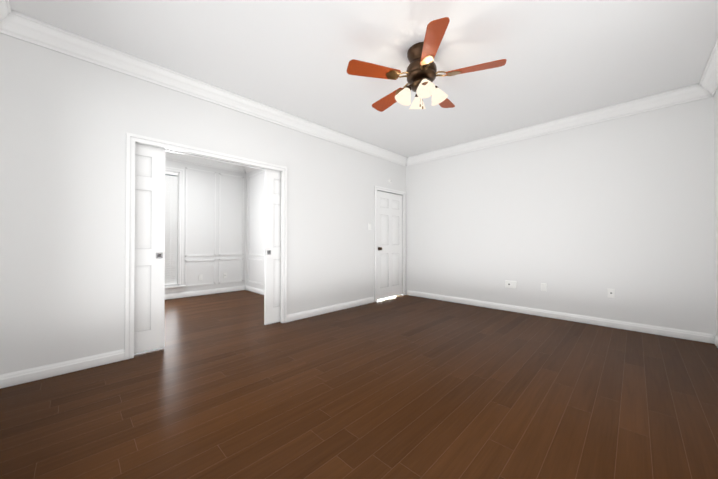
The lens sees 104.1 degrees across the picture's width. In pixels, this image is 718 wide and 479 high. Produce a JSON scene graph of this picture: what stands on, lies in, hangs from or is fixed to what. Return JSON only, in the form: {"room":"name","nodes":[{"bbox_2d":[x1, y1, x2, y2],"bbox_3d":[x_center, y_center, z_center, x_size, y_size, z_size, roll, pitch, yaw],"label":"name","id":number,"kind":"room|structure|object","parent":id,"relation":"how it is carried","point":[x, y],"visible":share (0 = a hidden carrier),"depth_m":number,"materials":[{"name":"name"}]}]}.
{"room":"empty living room","nodes":[
{"label":"empty living room","id":0,"kind":"room"},
{"bbox_2d":[0,33,405,374],"bbox_3d":[-0.917,-0.278,3.968,0.120,2.800,5.500,0,-1,45],"label":"wall","id":1,"kind":"structure","parent":0,"point":[67,122],"depth_m":2.47,"materials":[{"name":"white paint"}]},
{"bbox_2d":[0,0,15,35],"bbox_3d":[-1.258,-1.631,0.704,3.750,0.150,0.113,0,-1,45],"label":"crown molding","id":2,"kind":"structure","parent":1,"relation":"attached to","point":[7,15],"depth_m":2.08,"materials":[{"name":"white wood"}]},
{"bbox_2d":[0,349,124,388],"bbox_3d":[-2.430,1.059,2.324,0.015,0.098,0.750,0,-1,45],"label":"baseboard","id":3,"kind":"structure","parent":1,"relation":"attached to","point":[32,374],"depth_m":2.29,"materials":[{"name":"white wood"}]},
{"bbox_2d":[134,143,164,353],"bbox_3d":[-2.273,0.079,2.587,0.038,2.038,0.803,0,-1,45],"label":"pocket door","id":4,"kind":"structure","parent":1,"relation":"in","point":[149,285],"depth_m":2.77,"materials":[{"name":"white wood"}]},
{"bbox_2d":[0,11,407,165],"bbox_3d":[-0.834,-1.604,3.898,0.113,0.150,5.260,0,-1,45],"label":"crown molding","id":5,"kind":"structure","parent":1,"relation":"attached to","point":[21,26],"depth_m":2.80,"materials":[{"name":"white wood"}]},
{"bbox_2d":[125,132,286,359],"bbox_3d":[-1.622,0.063,3.249,0.156,2.106,1.689,0,-1,45],"label":"door frame","id":6,"kind":"structure","parent":1,"relation":"attached to","point":[131,139],"depth_m":2.74,"materials":[{"name":"white wood"}]},
{"bbox_2d":[264,169,280,324],"bbox_3d":[-0.946,0.091,3.936,0.038,2.038,0.803,0,-1,45],"label":"pocket door","id":7,"kind":"structure","parent":1,"relation":"in","point":[272,229],"depth_m":3.71,"materials":[{"name":"white wood"}]},
{"bbox_2d":[287,297,373,321],"bbox_3d":[-0.358,1.077,4.428,0.015,0.098,1.777,0,-1,45],"label":"baseboard","id":8,"kind":"structure","parent":1,"relation":"attached to","point":[313,312],"depth_m":4.29,"materials":[{"name":"white wood"}]},
{"bbox_2d":[377,191,402,299],"bbox_3d":[0.597,0.107,5.459,0.168,2.016,0.823,0,-1,45],"label":"door","id":9,"kind":"structure","parent":1,"relation":"in","point":[389,244],"depth_m":5.43,"materials":[{"name":"white wood"}]},
{"bbox_2d":[374,186,405,301],"bbox_3d":[0.572,0.078,5.478,0.156,2.114,0.952,0,-1,45],"label":"door frame","id":10,"kind":"structure","parent":1,"relation":"attached to","point":[376,188],"depth_m":5.34,"materials":[{"name":"white wood"}]},
{"bbox_2d":[165,159,245,293],"bbox_3d":[-3.745,-0.267,5.300,0.120,2.800,3.430,0,-1,45],"label":"wall","id":11,"kind":"structure","parent":0,"point":[200,212],"depth_m":5.88,"materials":[{"name":"white paint"}]},
{"bbox_2d":[165,166,183,286],"bbox_3d":[-3.867,-0.246,5.164,0.138,2.276,1.077,0,-1,45],"label":"window","id":12,"kind":"structure","parent":11,"relation":"in","point":[178,237],"depth_m":5.47,"materials":[{"name":"white wood"}]},
{"bbox_2d":[165,171,177,284],"bbox_3d":[-3.849,-0.218,5.146,0.064,2.159,0.893,0,-1,45],"label":"window blind","id":13,"kind":"object","parent":12,"relation":"attached to","point":[171,212],"visible":0.27,"depth_m":5.39,"materials":[{"name":"white"}]},
{"bbox_2d":[165,285,185,292],"bbox_3d":[-3.843,0.948,5.130,0.145,0.114,1.145,0,-1,45],"label":"window sill","id":14,"kind":"structure","parent":11,"relation":"attached to","point":[168,289],"depth_m":5.37,"materials":[{"name":"white wood"}]},
{"bbox_2d":[185,167,215,286],"bbox_3d":[-3.231,-0.243,5.727,0.013,2.360,0.560,0,-1,45],"label":"trim","id":15,"kind":"structure","parent":11,"relation":"attached to","point":[214,254],"depth_m":5.68,"materials":[{"name":"white wood"}]},
{"bbox_2d":[165,151,243,172],"bbox_3d":[-3.663,-1.592,5.230,0.112,0.150,3.190,0,-1,45],"label":"crown molding","id":16,"kind":"structure","parent":11,"relation":"attached to","point":[200,161],"depth_m":5.71,"materials":[{"name":"white wood"}]},
{"bbox_2d":[165,285,244,299],"bbox_3d":[-3.697,1.084,5.242,0.015,0.098,3.190,0,-1,45],"label":"baseboard","id":17,"kind":"structure","parent":11,"relation":"attached to","point":[208,291],"depth_m":5.74,"materials":[{"name":"white wood"}]},
{"bbox_2d":[219,173,243,283],"bbox_3d":[-2.803,-0.239,6.162,0.013,2.360,0.520,0,-1,45],"label":"trim","id":18,"kind":"structure","parent":11,"relation":"attached to","point":[220,174],"depth_m":6.09,"materials":[{"name":"white wood"}]},
{"bbox_2d":[246,169,264,289],"bbox_3d":[-1.533,-0.266,5.445,2.830,2.800,0.120,0,-1,45],"label":"wall","id":19,"kind":"structure","parent":0,"point":[256,213],"depth_m":6.05,"materials":[{"name":"white paint"}]},
{"bbox_2d":[243,166,255,172],"bbox_3d":[-1.618,-1.591,5.377,2.580,0.150,0.112,0,-1,45],"label":"crown molding","id":20,"kind":"structure","parent":19,"relation":"attached to","point":[245,169],"depth_m":6.25,"materials":[{"name":"white wood"}]},
{"bbox_2d":[245,285,263,294],"bbox_3d":[-1.569,1.085,5.375,2.800,0.098,0.015,0,-1,45],"label":"baseboard","id":21,"kind":"structure","parent":19,"relation":"attached to","point":[252,289],"depth_m":6.03,"materials":[{"name":"white wood"}]},
{"bbox_2d":[248,170,264,284],"bbox_3d":[-2.203,-0.241,6.011,0.800,2.360,0.013,0,-1,45],"label":"trim","id":22,"kind":"structure","parent":19,"relation":"attached to","point":[264,170],"depth_m":6.25,"materials":[{"name":"white wood"}]},
{"bbox_2d":[0,290,717,478],"bbox_3d":[-0.503,1.168,3.549,7.180,0.100,5.500,0,-1,45],"label":"floor","id":23,"kind":"structure","parent":0,"point":[227,385],"depth_m":1.90,"materials":[{"name":"brown wood"}]},
{"bbox_2d":[9,0,717,156],"bbox_3d":[-0.503,-1.732,3.574,7.180,0.100,5.500,0,-1,45],"label":"ceiling","id":24,"kind":"structure","parent":0,"point":[564,58],"depth_m":2.51,"materials":[{"name":"white paint"}]},
{"bbox_2d":[347,17,506,111],"bbox_3d":[0.570,-1.419,2.548,1.306,0.542,1.286,0,-1,45],"label":"fan","id":25,"kind":"object","parent":24,"relation":"hanging from","point":[421,72],"visible":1,"depth_m":2.41,"materials":[{"name":"brown wood"}]},
{"bbox_2d":[406,97,715,334],"bbox_3d":[2.478,-0.275,4.402,4.110,2.800,0.120,0,-1,45],"label":"wall","id":26,"kind":"structure","parent":0,"point":[582,220],"depth_m":3.77,"materials":[{"name":"white paint"}]},
{"bbox_2d":[505,280,516,288],"bbox_3d":[2.381,0.706,4.395,0.162,0.115,0.014,0,-1,45],"label":"electrical outlet","id":27,"kind":"object","parent":26,"relation":"attached to","point":[510,284],"visible":1,"depth_m":4.40,"materials":[{"name":"white plastic"}]},
{"bbox_2d":[541,283,546,291],"bbox_3d":[2.697,0.698,4.089,0.070,0.115,0.007,0,-1,45],"label":"electrical outlet","id":28,"kind":"object","parent":26,"relation":"attached to","point":[543,286],"visible":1,"depth_m":4.09,"materials":[{"name":"white plastic"}]},
{"bbox_2d":[408,84,695,165],"bbox_3d":[2.353,-1.600,4.373,3.750,0.150,0.113,0,-1,45],"label":"crown molding","id":29,"kind":"structure","parent":26,"relation":"attached to","point":[685,94],"depth_m":3.81,"materials":[{"name":"white wood"}]},
{"bbox_2d":[406,290,717,347],"bbox_3d":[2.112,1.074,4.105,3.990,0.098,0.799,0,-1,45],"label":"baseboard","id":30,"kind":"structure","parent":26,"relation":"attached to","point":[681,334],"depth_m":3.74,"materials":[{"name":"white wood"}]},
{"bbox_2d":[608,289,614,297],"bbox_3d":[3.218,0.689,3.575,0.070,0.115,0.008,0,-1,45],"label":"electrical outlet","id":31,"kind":"object","parent":26,"relation":"attached to","point":[611,293],"visible":1,"depth_m":3.57,"materials":[{"name":"white plastic"}]},
{"bbox_2d":[714,90,717,335],"bbox_3d":[1.970,-0.303,1.043,0.120,2.800,5.380,0,-1,45],"label":"wall","id":32,"kind":"structure","parent":0,"point":[716,162],"depth_m":2.95,"materials":[{"name":"white paint"}]},
{"bbox_2d":[696,37,717,100],"bbox_3d":[1.930,-1.627,1.178,0.113,0.150,5.260,0,-1,45],"label":"crown molding","id":33,"kind":"structure","parent":32,"relation":"attached to","point":[707,86],"depth_m":2.83,"materials":[{"name":"white wood"}]}
]}

